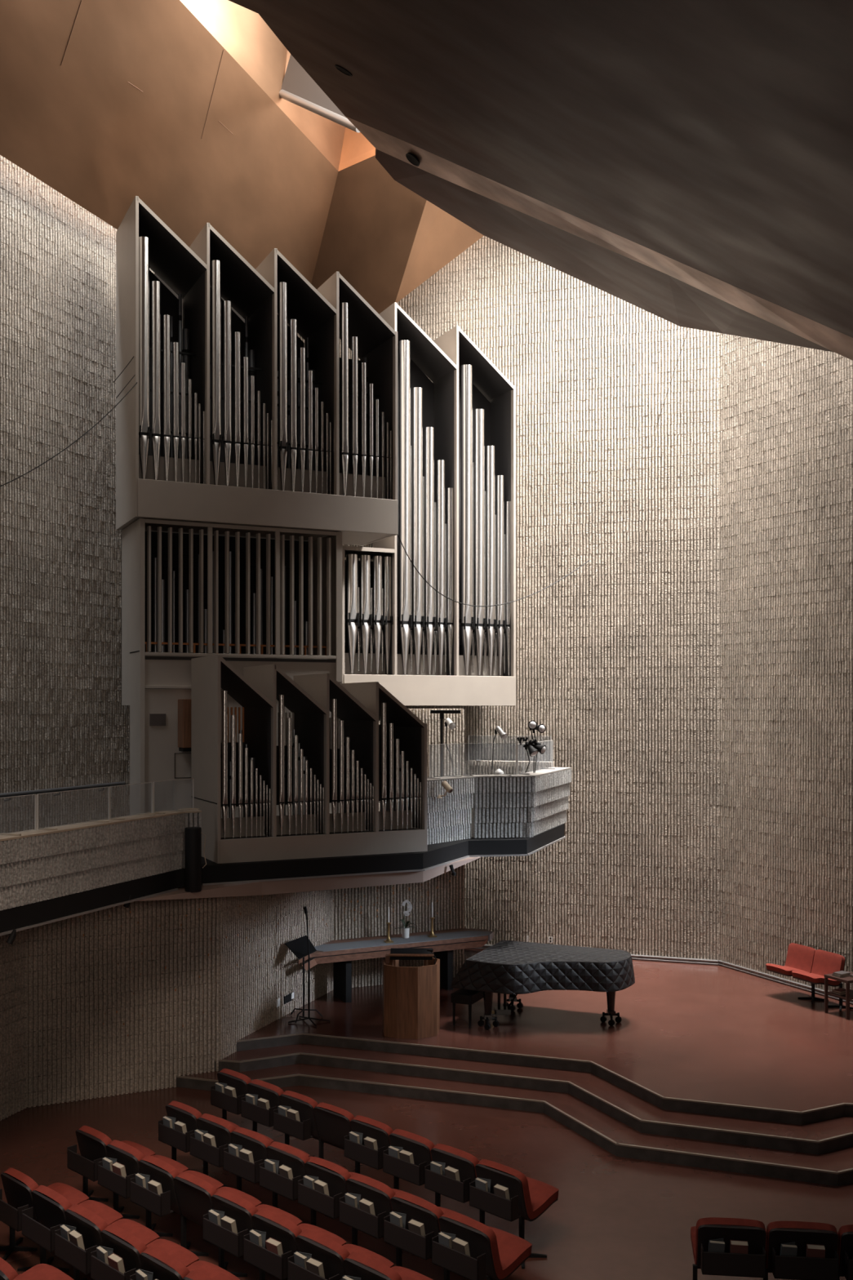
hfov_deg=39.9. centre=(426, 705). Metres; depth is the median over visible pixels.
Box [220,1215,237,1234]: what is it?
hymnal
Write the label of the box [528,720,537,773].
lamp
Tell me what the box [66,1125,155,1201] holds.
chair
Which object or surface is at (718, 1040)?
stage platform
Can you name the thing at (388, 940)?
candlestick
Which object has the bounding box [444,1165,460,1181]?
hymnal
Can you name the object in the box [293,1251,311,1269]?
book
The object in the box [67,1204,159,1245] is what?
cushion
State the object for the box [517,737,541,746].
cluster
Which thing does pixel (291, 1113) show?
hymnal
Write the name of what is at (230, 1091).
hymnal
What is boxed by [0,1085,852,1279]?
floor
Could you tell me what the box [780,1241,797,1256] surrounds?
book
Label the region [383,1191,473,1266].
chair
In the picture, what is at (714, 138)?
ceiling
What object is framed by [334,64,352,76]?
recessed light
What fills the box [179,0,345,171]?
ceiling
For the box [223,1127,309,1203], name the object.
chair
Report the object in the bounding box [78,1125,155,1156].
cushion
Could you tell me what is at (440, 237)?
ceiling
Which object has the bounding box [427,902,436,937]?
candlestick
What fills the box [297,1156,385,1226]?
chair
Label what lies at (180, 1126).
hymnal
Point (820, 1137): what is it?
step
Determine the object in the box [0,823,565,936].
base
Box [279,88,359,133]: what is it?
roof beam
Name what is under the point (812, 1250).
hymnal
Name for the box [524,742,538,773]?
lamp
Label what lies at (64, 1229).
book
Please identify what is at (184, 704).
upper cabinet
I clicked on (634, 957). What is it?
baseboard
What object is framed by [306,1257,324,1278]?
hymnal
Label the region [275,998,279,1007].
wall plate
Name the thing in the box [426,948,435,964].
microphone
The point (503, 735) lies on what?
lamp
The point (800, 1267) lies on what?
chair
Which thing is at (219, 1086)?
book
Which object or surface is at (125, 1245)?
cushion
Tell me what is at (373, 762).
organ case
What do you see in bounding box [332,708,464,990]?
wall
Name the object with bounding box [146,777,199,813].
screen
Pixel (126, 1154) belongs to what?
cushion
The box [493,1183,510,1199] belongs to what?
hymnal
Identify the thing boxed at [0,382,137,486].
cable
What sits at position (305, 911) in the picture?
microphone stand
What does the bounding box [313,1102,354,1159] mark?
chair
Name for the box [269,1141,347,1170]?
cushion
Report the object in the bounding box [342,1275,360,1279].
book
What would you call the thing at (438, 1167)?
book
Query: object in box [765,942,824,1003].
chair
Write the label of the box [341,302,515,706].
organ case
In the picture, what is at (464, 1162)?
cushion
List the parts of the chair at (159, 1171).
post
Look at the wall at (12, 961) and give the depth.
15.21 m
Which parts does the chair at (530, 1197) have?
post, post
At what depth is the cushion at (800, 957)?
19.57 m
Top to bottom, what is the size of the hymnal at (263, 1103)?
0.269 m
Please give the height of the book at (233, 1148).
0.262 m
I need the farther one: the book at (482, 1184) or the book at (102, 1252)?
the book at (482, 1184)
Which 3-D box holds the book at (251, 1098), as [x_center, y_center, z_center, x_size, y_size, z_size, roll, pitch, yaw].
[-2.068,4.713,13.871,0.143,0.262,0.087,0,0,42]
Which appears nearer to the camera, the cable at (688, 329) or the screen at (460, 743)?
the screen at (460, 743)
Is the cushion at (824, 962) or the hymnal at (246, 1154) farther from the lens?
the cushion at (824, 962)
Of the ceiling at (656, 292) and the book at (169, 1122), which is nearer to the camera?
the book at (169, 1122)
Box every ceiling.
[0,0,337,283]
[136,857,480,901]
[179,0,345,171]
[228,0,852,337]
[311,148,426,314]
[339,127,375,164]
[375,148,835,352]
[395,200,484,302]
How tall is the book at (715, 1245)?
0.262 m
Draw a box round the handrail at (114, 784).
[0,781,125,801]
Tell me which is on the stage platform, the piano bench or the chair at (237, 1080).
the piano bench
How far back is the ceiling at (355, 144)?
21.11 m
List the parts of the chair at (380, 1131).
post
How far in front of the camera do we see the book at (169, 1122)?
13.09 m
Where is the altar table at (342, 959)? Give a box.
[298,928,488,1002]
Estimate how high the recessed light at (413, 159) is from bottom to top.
0.166 m
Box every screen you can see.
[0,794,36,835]
[36,786,109,830]
[105,782,155,819]
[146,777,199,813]
[426,743,462,778]
[459,742,516,776]
[468,735,551,761]
[514,740,555,774]
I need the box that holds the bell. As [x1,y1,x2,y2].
[494,768,503,774]
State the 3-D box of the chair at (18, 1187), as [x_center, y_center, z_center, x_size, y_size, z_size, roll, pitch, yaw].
[-3.780,4.867,11.382,0.781,0.845,0.754,0,0,43]
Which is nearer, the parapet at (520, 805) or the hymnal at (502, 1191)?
the hymnal at (502, 1191)
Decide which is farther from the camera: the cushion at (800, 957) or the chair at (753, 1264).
the cushion at (800, 957)
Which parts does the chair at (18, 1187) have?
post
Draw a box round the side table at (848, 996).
[824,971,852,1019]
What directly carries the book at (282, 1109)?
in the chair at (305, 1129)
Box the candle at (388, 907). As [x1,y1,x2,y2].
[387,906,389,922]
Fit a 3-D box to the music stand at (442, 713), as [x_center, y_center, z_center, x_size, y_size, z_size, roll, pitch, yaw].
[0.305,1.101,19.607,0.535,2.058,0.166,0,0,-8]
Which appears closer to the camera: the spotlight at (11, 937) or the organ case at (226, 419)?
the spotlight at (11, 937)
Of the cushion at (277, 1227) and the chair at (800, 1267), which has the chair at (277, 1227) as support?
the cushion at (277, 1227)
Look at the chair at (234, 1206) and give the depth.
10.59 m
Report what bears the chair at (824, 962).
on the stage platform
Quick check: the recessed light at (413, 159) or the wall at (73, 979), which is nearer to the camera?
the wall at (73, 979)
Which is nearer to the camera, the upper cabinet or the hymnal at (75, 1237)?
the hymnal at (75, 1237)
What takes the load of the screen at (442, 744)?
on the parapet at (520, 805)
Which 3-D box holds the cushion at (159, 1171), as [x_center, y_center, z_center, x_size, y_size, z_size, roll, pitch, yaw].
[-2.420,4.681,11.670,0.586,0.472,0.640,0,0,44]
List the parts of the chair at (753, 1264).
post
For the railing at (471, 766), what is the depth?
22.08 m
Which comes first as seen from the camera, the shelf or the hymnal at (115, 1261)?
the hymnal at (115, 1261)
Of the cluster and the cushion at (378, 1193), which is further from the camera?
the cluster
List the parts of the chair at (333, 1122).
post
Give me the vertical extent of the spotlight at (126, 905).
0.160 m
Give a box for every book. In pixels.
[59,1224,75,1240]
[96,1245,113,1264]
[102,1156,116,1171]
[134,1173,150,1189]
[135,1268,153,1279]
[162,1115,175,1128]
[194,1128,208,1141]
[208,1208,224,1226]
[214,1082,226,1093]
[227,1143,242,1157]
[245,1093,257,1105]
[248,1229,266,1248]
[264,1158,279,1173]
[277,1105,290,1116]
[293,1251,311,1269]
[302,1174,318,1189]
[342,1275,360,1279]
[344,1192,360,1208]
[349,1131,363,1144]
[388,1145,403,1159]
[389,1211,406,1228]
[430,1160,445,1175]
[438,1231,455,1248]
[475,1177,491,1192]
[708,1238,724,1252]
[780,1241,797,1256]
[832,973,850,977]
[832,987,845,993]
[832,991,845,995]
[833,970,850,975]
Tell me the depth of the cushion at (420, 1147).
12.14 m
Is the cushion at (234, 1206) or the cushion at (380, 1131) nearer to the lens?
the cushion at (234, 1206)
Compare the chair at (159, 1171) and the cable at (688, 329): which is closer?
the chair at (159, 1171)
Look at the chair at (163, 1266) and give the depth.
9.57 m
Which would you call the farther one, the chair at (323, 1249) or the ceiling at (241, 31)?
the ceiling at (241, 31)
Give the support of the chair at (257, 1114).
on the floor
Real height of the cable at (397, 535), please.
1.054 m
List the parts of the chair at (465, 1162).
post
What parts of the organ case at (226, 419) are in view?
panel, panel, roof panel, support rail, panel, support rail, roof panel, panel, support rail, roof panel, panel, support rail, roof panel, panel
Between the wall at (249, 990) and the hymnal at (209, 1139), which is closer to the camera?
the hymnal at (209, 1139)
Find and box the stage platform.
[234,948,852,1124]
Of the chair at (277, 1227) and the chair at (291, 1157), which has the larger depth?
the chair at (291, 1157)
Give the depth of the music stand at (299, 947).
18.21 m
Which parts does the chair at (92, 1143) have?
post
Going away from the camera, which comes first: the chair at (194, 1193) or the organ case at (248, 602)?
the chair at (194, 1193)
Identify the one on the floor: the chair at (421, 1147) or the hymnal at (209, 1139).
the chair at (421, 1147)
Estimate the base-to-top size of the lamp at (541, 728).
0.818 m
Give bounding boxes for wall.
[0,155,154,833]
[0,929,26,1120]
[23,897,218,1108]
[217,889,333,1059]
[277,235,720,963]
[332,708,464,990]
[718,333,852,1004]
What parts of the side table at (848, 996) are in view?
leg, leg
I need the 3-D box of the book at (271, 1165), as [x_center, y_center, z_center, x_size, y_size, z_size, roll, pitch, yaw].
[-1.567,4.713,11.865,0.143,0.262,0.087,0,0,42]
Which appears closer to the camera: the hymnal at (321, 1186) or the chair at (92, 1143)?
the hymnal at (321, 1186)
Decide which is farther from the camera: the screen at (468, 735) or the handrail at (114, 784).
the screen at (468, 735)
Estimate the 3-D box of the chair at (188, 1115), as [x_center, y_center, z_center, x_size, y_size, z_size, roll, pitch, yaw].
[-2.620,4.867,13.302,0.781,0.845,0.754,0,0,43]
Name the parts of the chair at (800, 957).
post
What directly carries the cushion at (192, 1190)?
on the chair at (194, 1193)
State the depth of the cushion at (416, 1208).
10.55 m
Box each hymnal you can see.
[67,1229,84,1250]
[106,1253,124,1274]
[111,1161,126,1177]
[146,1179,162,1195]
[173,1120,186,1133]
[202,1132,216,1146]
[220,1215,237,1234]
[223,1085,236,1097]
[239,1148,253,1163]
[257,1097,270,1109]
[265,1237,283,1256]
[278,1164,293,1179]
[286,1108,300,1121]
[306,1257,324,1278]
[313,1178,329,1195]
[358,1198,375,1215]
[363,1136,377,1150]
[399,1149,414,1164]
[407,1218,425,1236]
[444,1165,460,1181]
[451,1236,470,1256]
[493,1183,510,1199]
[729,1240,748,1253]
[806,1244,825,1257]
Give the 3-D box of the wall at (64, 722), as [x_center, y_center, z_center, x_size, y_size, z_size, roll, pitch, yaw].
[-7.810,-4.685,14.376,0.407,14.050,14.430,0,0,23]
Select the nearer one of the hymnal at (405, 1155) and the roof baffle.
the hymnal at (405, 1155)
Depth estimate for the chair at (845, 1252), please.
10.03 m
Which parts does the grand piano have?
leg, leg, leg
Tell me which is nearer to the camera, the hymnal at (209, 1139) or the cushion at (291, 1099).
the hymnal at (209, 1139)
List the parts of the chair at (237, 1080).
post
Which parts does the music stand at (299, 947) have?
leg, leg, leg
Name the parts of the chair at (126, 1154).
post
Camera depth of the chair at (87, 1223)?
10.30 m
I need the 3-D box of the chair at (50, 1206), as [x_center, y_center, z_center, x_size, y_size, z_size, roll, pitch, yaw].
[-3.345,4.867,10.969,0.781,0.845,0.754,0,0,44]
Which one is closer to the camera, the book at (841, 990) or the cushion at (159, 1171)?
the cushion at (159, 1171)
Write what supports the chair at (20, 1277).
on the floor
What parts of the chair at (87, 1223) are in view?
post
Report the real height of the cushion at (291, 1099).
0.472 m
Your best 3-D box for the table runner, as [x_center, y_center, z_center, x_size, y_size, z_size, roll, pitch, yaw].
[-0.381,3.996,19.796,3.426,0.108,0.509,0,0,-26]
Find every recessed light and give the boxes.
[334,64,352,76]
[405,152,419,166]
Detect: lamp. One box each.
[444,717,456,768]
[492,725,507,769]
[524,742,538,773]
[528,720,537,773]
[532,724,546,773]
[532,743,546,754]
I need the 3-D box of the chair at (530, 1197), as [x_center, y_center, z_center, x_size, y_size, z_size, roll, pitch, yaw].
[0.831,4.867,11.558,0.875,0.845,0.754,0,0,44]
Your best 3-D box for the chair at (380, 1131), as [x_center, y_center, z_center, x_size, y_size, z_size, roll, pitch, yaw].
[-0.509,4.867,12.829,0.781,0.845,0.754,0,0,44]
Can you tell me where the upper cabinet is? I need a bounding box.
[177,698,191,751]
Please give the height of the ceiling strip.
6.057 m
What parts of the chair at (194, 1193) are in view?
post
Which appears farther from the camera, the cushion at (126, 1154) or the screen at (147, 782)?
the screen at (147, 782)
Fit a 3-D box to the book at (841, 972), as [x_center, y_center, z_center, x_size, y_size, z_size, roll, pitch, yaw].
[6.537,4.207,18.494,0.220,0.025,0.160,0,0,-34]
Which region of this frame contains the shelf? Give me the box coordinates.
[826,989,852,999]
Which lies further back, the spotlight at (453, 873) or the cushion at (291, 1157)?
the spotlight at (453, 873)
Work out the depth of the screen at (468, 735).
21.86 m
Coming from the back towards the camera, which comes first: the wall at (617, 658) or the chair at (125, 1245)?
the wall at (617, 658)
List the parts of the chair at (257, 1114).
post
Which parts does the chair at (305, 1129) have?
post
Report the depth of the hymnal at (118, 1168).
11.70 m
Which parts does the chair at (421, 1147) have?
post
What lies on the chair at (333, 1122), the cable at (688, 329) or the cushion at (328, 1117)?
the cushion at (328, 1117)
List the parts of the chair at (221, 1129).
post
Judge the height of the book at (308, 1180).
0.262 m
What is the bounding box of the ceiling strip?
[345,115,852,360]
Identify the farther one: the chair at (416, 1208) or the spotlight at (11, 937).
the spotlight at (11, 937)
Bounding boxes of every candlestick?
[383,906,393,942]
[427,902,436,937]
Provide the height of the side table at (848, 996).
0.600 m
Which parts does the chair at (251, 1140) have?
post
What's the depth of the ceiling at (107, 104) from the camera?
17.81 m
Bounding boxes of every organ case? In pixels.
[115,195,397,546]
[121,518,342,817]
[191,654,427,863]
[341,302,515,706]
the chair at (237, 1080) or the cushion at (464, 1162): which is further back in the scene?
the chair at (237, 1080)
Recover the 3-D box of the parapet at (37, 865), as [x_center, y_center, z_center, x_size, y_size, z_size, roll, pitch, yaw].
[-4.422,1.754,12.567,0.490,0.753,6.898,0,0,23]
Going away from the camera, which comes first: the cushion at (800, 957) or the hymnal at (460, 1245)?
the hymnal at (460, 1245)
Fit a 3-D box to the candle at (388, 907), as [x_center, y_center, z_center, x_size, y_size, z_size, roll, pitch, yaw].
[-0.631,3.482,19.619,0.024,0.260,0.023,0,0,0]
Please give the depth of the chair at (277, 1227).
10.17 m
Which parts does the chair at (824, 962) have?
post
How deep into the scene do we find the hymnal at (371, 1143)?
12.40 m
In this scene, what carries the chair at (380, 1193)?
on the floor
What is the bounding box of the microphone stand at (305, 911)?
[288,906,329,1026]
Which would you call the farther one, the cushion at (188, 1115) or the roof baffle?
the roof baffle
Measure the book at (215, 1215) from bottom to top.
0.262 m
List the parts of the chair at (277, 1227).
post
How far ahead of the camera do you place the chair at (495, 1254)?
10.13 m
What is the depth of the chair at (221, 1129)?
12.58 m
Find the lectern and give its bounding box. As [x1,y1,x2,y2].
[382,948,439,1039]
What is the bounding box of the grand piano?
[450,940,635,1030]
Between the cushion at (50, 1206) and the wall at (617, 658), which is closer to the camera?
the cushion at (50, 1206)
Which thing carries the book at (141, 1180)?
in the chair at (159, 1171)
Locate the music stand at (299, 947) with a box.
[284,935,323,1023]
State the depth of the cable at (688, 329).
20.12 m
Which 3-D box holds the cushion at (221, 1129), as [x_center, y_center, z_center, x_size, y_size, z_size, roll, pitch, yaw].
[-2.075,4.681,12.863,0.586,0.472,0.640,0,0,44]
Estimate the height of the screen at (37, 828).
0.406 m
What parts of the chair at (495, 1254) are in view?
post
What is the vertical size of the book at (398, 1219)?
0.262 m
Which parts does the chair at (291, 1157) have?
post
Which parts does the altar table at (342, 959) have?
leg, leg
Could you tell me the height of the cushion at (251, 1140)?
0.472 m
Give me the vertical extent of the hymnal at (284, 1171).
0.269 m
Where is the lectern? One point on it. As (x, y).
(411, 994)
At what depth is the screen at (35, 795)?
12.90 m
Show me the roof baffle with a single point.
(297, 82)
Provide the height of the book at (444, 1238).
0.262 m
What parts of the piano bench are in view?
leg, seat, leg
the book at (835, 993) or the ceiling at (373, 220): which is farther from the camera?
the ceiling at (373, 220)
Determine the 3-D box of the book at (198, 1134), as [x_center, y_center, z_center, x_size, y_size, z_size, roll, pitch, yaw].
[-2.438,4.713,12.691,0.087,0.262,0.143,0,0,-44]
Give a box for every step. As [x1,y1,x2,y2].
[176,1063,852,1186]
[213,1043,852,1154]
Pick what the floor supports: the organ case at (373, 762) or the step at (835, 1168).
the step at (835, 1168)
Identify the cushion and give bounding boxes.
[4,1167,88,1204]
[34,1185,123,1225]
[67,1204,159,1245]
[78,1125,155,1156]
[103,1224,199,1266]
[108,1139,188,1173]
[141,1155,223,1189]
[168,1100,239,1128]
[175,1171,261,1206]
[200,1113,274,1142]
[213,1189,302,1225]
[219,1068,251,1084]
[233,1127,309,1156]
[248,1079,284,1095]
[255,1208,346,1245]
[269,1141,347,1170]
[281,1090,318,1107]
[298,1229,394,1267]
[307,1156,385,1184]
[315,1102,354,1129]
[348,1173,428,1209]
[353,1115,393,1141]
[391,1128,435,1157]
[393,1191,473,1231]
[432,1143,479,1177]
[477,1159,559,1219]
[765,942,816,975]
[791,949,844,985]
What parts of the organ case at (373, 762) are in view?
panel, panel, roof panel, panel, roof panel, panel, roof panel, panel, roof panel, panel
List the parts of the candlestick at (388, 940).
stem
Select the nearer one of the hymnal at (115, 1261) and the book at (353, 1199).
the hymnal at (115, 1261)
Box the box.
[283,992,292,1004]
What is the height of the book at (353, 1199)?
0.262 m
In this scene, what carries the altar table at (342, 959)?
on the stage platform
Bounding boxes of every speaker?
[184,826,206,892]
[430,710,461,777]
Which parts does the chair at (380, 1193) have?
post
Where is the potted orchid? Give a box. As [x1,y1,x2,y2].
[395,898,415,937]
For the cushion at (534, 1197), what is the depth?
11.34 m
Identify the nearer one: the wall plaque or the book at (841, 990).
the wall plaque
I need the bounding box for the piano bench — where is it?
[450,988,483,1028]
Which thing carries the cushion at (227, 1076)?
on the chair at (237, 1080)
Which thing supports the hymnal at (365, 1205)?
in the chair at (380, 1193)
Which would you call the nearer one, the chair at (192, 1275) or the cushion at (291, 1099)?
the chair at (192, 1275)
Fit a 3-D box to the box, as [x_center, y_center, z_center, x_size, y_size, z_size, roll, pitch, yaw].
[-2.186,4.603,18.497,0.030,0.120,0.256,0,0,21]
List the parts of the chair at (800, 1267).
post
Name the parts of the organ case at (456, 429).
panel, panel, roof panel, support rail, panel, roof panel, panel, roof panel, panel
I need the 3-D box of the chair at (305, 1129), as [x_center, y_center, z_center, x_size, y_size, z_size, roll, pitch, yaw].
[-1.380,4.867,13.655,0.781,0.845,0.754,0,0,44]
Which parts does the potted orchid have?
pot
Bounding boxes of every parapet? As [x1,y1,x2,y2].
[0,808,201,910]
[426,767,571,844]
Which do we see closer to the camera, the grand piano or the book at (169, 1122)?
the book at (169, 1122)
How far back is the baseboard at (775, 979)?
20.64 m
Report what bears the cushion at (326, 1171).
on the chair at (335, 1176)
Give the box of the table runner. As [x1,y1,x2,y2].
[314,930,493,951]
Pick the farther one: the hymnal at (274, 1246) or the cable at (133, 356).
the cable at (133, 356)
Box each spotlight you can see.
[6,928,16,944]
[123,895,131,907]
[448,864,456,875]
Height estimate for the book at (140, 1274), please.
0.262 m
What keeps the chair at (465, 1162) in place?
on the floor
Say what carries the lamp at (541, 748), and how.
attached to the cluster
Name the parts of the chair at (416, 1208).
post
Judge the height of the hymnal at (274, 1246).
0.269 m
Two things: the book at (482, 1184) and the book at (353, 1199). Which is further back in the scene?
the book at (482, 1184)
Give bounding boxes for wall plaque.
[149,713,165,725]
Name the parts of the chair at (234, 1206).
post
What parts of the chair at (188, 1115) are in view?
post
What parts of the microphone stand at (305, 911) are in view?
leg, leg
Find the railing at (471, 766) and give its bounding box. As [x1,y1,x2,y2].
[464,760,554,776]
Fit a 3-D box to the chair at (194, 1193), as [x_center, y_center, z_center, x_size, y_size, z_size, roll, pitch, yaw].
[-2.078,4.867,11.300,0.781,0.845,0.707,0,0,43]
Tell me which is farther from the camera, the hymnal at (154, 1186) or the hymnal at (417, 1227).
the hymnal at (154, 1186)
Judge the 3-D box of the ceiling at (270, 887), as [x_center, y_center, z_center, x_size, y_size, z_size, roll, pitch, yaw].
[-1.554,2.478,17.706,3.084,0.185,7.837,0,0,39]
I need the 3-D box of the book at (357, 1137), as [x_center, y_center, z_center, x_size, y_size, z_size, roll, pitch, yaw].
[-0.763,4.713,12.632,0.087,0.262,0.143,0,0,-44]
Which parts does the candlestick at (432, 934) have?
stem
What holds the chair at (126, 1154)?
on the floor
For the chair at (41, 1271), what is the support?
on the floor
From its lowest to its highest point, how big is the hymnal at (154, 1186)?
0.269 m
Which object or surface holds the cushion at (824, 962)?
on the chair at (824, 962)
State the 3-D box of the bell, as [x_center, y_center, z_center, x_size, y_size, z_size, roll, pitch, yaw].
[1.170,1.055,18.960,0.156,0.090,0.154,0,0,0]
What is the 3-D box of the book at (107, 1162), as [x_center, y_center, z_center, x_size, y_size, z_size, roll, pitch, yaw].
[-3.217,4.713,11.911,0.143,0.262,0.087,0,0,40]
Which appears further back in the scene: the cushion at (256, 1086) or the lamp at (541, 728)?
the lamp at (541, 728)
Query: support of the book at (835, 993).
on the side table at (848, 996)
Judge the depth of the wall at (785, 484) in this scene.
20.40 m
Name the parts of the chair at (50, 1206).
post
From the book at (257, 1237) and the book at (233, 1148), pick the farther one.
the book at (233, 1148)
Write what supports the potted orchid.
on the table runner
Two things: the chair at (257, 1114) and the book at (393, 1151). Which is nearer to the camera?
the book at (393, 1151)
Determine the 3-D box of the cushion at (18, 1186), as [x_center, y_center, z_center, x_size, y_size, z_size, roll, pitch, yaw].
[-3.670,4.681,11.356,0.586,0.472,0.640,0,0,44]
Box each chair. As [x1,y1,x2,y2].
[0,1167,88,1260]
[0,1257,73,1279]
[13,1273,32,1279]
[17,1185,123,1271]
[54,1204,159,1279]
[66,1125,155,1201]
[90,1224,199,1279]
[97,1139,188,1218]
[129,1155,223,1236]
[129,1246,239,1279]
[158,1100,239,1170]
[173,1171,261,1256]
[182,1270,213,1279]
[189,1113,274,1186]
[202,1189,302,1276]
[210,1068,251,1119]
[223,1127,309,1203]
[240,1079,284,1132]
[243,1208,346,1279]
[259,1141,347,1217]
[273,1090,319,1145]
[287,1229,394,1279]
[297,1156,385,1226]
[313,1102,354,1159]
[338,1173,428,1245]
[340,1252,433,1279]
[344,1115,393,1173]
[382,1128,435,1189]
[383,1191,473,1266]
[424,1143,479,1206]
[431,1210,532,1279]
[469,1159,559,1269]
[690,1217,766,1279]
[763,1221,839,1279]
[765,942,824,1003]
[791,949,852,1011]
[837,1224,852,1279]
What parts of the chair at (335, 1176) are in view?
post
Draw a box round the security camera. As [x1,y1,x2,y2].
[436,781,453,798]
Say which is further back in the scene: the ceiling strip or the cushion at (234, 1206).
the ceiling strip
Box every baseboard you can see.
[471,944,718,965]
[718,960,852,1004]
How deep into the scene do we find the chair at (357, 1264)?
9.45 m
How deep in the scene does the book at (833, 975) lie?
18.43 m
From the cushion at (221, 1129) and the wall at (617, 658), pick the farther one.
the wall at (617, 658)
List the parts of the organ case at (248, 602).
panel, panel, copper rail, plain panel, panel, panel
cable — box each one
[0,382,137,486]
[113,355,133,382]
[397,535,590,606]
[655,328,688,429]
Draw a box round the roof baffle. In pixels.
[280,54,346,117]
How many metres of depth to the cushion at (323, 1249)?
9.82 m
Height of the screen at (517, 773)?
0.506 m
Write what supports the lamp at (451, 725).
on the parapet at (520, 805)
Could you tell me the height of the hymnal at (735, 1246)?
0.269 m

